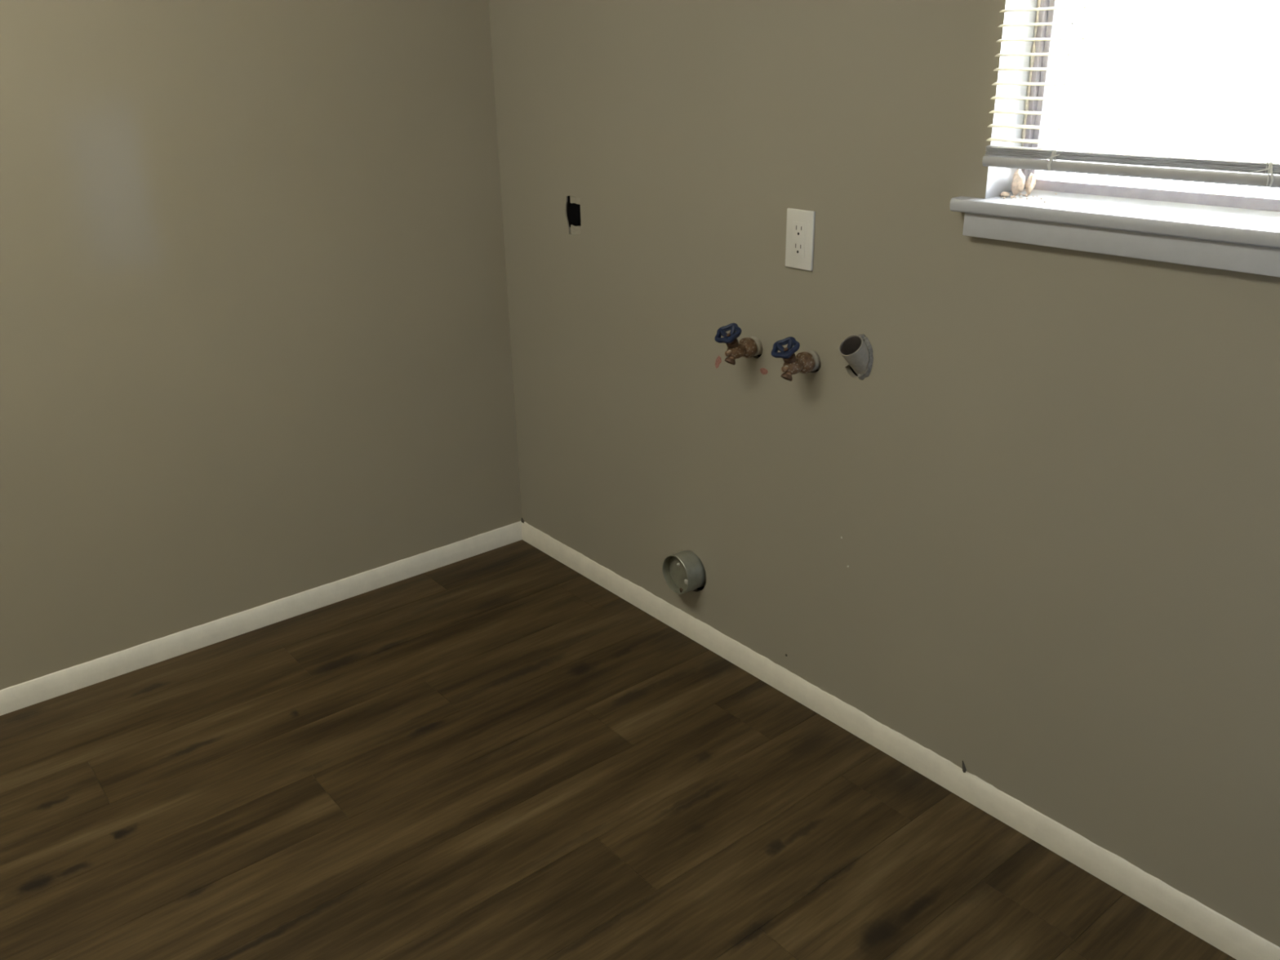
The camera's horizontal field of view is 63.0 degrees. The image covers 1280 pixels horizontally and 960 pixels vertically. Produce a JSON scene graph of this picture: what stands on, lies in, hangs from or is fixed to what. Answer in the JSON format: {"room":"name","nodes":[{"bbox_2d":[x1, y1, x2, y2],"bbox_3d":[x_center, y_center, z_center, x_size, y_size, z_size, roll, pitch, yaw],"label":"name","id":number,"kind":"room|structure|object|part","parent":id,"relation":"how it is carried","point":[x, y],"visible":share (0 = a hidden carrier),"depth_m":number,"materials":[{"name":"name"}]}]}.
{"room":"laundry room","nodes":[
{"label":"laundry room","id":0,"kind":"room"},
{"bbox_2d":[0,0,522,689],"bbox_3d":[-1.667,-0.567,1.876,3.420,2.640,0.120,-18,28,-35],"label":"wall","id":1,"kind":"structure","parent":0,"point":[255,340],"depth_m":2.48,"materials":[{"name":"beige paint"}]},
{"bbox_2d":[0,520,522,715],"bbox_3d":[-1.597,0.553,2.283,3.200,0.058,0.012,-18,28,-35],"label":"baseboard","id":2,"kind":"structure","parent":1,"relation":"attached to","point":[13,698],"depth_m":2.70,"materials":[{"name":"white paint"}]},
{"bbox_2d":[0,539,1236,959],"bbox_3d":[-0.584,1.074,1.166,3.213,0.100,3.200,-18,28,-35],"label":"floor","id":3,"kind":"structure","parent":0,"point":[498,753],"depth_m":2.05,"materials":[{"name":"brown wood"}]},
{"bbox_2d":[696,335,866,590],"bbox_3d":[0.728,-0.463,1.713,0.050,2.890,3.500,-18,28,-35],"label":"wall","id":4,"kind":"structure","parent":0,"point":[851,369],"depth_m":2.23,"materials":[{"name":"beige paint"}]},
{"bbox_2d":[488,0,1279,946],"bbox_3d":[0.635,-0.502,1.615,0.014,2.440,3.200,-18,28,-35],"label":"wall","id":5,"kind":"structure","parent":0,"point":[1037,545],"depth_m":1.94,"materials":[{"name":"beige paint"}]},
{"bbox_2d":[566,195,581,235],"bbox_3d":[-0.144,-0.667,2.626,0.060,0.104,0.072,-18,28,-35],"label":"socket","id":6,"kind":"object","parent":5,"relation":"attached to","point":[573,206],"visible":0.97,"depth_m":2.61,"materials":[{"name":"paint"}]},
{"bbox_2d":[662,550,706,594],"bbox_3d":[0.139,0.217,2.607,0.148,0.103,0.103,-18,28,-35],"label":"vent pipe","id":7,"kind":"object","parent":5,"relation":"attached to","point":[683,571],"visible":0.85,"depth_m":2.56,"materials":[{"name":"metal"}]},
{"bbox_2d":[715,355,721,368],"bbox_3d":[0.174,-0.262,2.323,0.002,0.032,0.021,-18,28,-35],"label":"paint smudge","id":8,"kind":"object","parent":5,"relation":"attached to","point":[718,360],"visible":1,"depth_m":2.32,"materials":[{"name":"red paint"}]},
{"bbox_2d":[714,323,762,364],"bbox_3d":[0.206,-0.288,2.192,0.114,0.088,0.058,-18,28,-35],"label":"water valve","id":9,"kind":"object","parent":5,"relation":"attached to","point":[751,346],"visible":1,"depth_m":2.18,"materials":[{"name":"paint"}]},
{"bbox_2d":[760,368,768,374],"bbox_3d":[0.263,-0.231,2.217,0.002,0.015,0.024,-18,28,-35],"label":"paint smudge","id":10,"kind":"object","parent":5,"relation":"attached to","point":[763,371],"visible":1,"depth_m":2.22,"materials":[{"name":"red paint"}]},
{"bbox_2d":[770,336,821,381],"bbox_3d":[0.309,-0.243,2.074,0.114,0.088,0.058,-18,28,-35],"label":"water valve","id":11,"kind":"object","parent":5,"relation":"attached to","point":[809,361],"visible":1,"depth_m":2.06,"materials":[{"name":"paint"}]},
{"bbox_2d":[785,208,815,271],"bbox_3d":[0.312,-0.471,2.042,0.007,0.114,0.070,-18,28,-35],"label":"wall outlet","id":12,"kind":"object","parent":5,"relation":"attached to","point":[800,228],"visible":1,"depth_m":2.04,"materials":[{"name":"white plastic"}]},
{"bbox_2d":[791,221,805,257],"bbox_3d":[0.310,-0.470,2.041,0.002,0.067,0.033,-18,28,-35],"label":"receptacle","id":13,"kind":"object","parent":12,"relation":"attached to","point":[798,228],"depth_m":2.04,"materials":[{"name":"white plastic"}]},
{"bbox_2d":[839,333,873,380],"bbox_3d":[0.432,-0.226,2.013,0.118,0.119,0.062,-18,28,-35],"label":"drain pipe","id":14,"kind":"object","parent":5,"relation":"attached to","point":[856,350],"visible":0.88,"depth_m":1.98,"materials":[{"name":"grey plastic"}]},
{"bbox_2d":[520,517,1279,959],"bbox_3d":[0.645,0.595,2.054,0.012,0.076,3.200,-18,28,-35],"label":"baseboard","id":15,"kind":"structure","parent":5,"relation":"attached to","point":[1215,929],"depth_m":2.08,"materials":[{"name":"white paint"}]},
{"bbox_2d":[950,0,1279,277],"bbox_3d":[0.879,-0.764,1.268,0.180,1.005,0.958,-18,28,-35],"label":"window","id":16,"kind":"structure","parent":5,"relation":"in","point":[1237,232],"depth_m":1.61,"materials":[{"name":"white paint"}]},
{"bbox_2d":[1000,191,1009,196],"bbox_3d":[0.604,-0.473,1.728,0.013,0.008,0.014,-18,28,-35],"label":"chunk","id":17,"kind":"object","parent":16,"relation":"on","point":[1003,193],"visible":1,"depth_m":1.72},
{"bbox_2d":[1010,168,1025,195],"bbox_3d":[0.625,-0.492,1.724,0.025,0.044,0.022,-18,28,-35],"label":"seashell","id":18,"kind":"object","parent":16,"relation":"on","point":[1018,183],"visible":0.99,"depth_m":1.72,"materials":[{"name":"beige"}]},
{"bbox_2d":[1000,190,1057,202],"bbox_3d":[0.638,-0.465,1.705,0.066,0.010,0.093,-18,28,-35],"label":"crumbs","id":19,"kind":"object","parent":16,"relation":"on","point":[1025,195],"visible":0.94,"depth_m":1.71,"materials":[{"name":"beige"}]},
{"bbox_2d":[1025,172,1035,194],"bbox_3d":[0.643,-0.487,1.717,0.013,0.036,0.013,-8,23,-16],"label":"seashell","id":20,"kind":"object","parent":16,"relation":"on","point":[1030,184],"visible":1,"depth_m":1.71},
{"bbox_3d":[0.868,-0.343,1.423,0.130,0.032,0.958,-18,28,-35],"label":"sill","id":21,"kind":"part","parent":16,"relation":"part of","materials":[{"name":"white paint"}]},
{"bbox_2d":[982,0,1279,188],"bbox_3d":[0.826,-0.794,1.211,0.033,0.880,0.862,-18,28,-35],"label":"window blind","id":22,"kind":"object","parent":16,"relation":"attached to","point":[1255,173],"visible":1,"depth_m":1.48,"materials":[{"name":"beige plastic"}]},
{"bbox_3d":[0.634,-0.872,1.437,0.028,0.841,0.001,-18,28,-35],"label":"ladder cord","id":23,"kind":"part","parent":22,"relation":"part of","materials":[{"name":"white fabric"}]},
{"bbox_3d":[0.835,-0.394,1.375,0.030,0.016,0.862,-18,28,-35],"label":"rail","id":24,"kind":"part","parent":22,"relation":"part of","materials":[{"name":"white plastic"}]},
{"bbox_3d":[0.823,-0.787,1.220,0.028,0.841,0.001,-18,28,-35],"label":"ladder cord","id":25,"kind":"part","parent":22,"relation":"part of","materials":[{"name":"white fabric"}]},
{"bbox_3d":[0.925,-0.379,1.459,0.036,0.026,0.840,-18,28,-35],"label":"rail","id":26,"kind":"part","parent":16,"relation":"part of","materials":[{"name":"white plastic"}]},
{"bbox_3d":[0.920,-0.589,1.372,0.004,0.429,0.816,-18,28,-35],"label":"glass pane","id":27,"kind":"part","parent":16,"relation":"part of","materials":[{"name":"glass"}]},
{"label":"outside","id":28,"kind":"structure","parent":0,"visible":0},
{"bbox_2d":[1044,170,1279,195],"bbox_3d":[6.396,-0.696,6.028,13.840,0.120,20.000,-18,28,-35],"label":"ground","id":29,"kind":"structure","parent":28,"point":[1099,178],"depth_m":13.69,"materials":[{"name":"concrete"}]}
]}

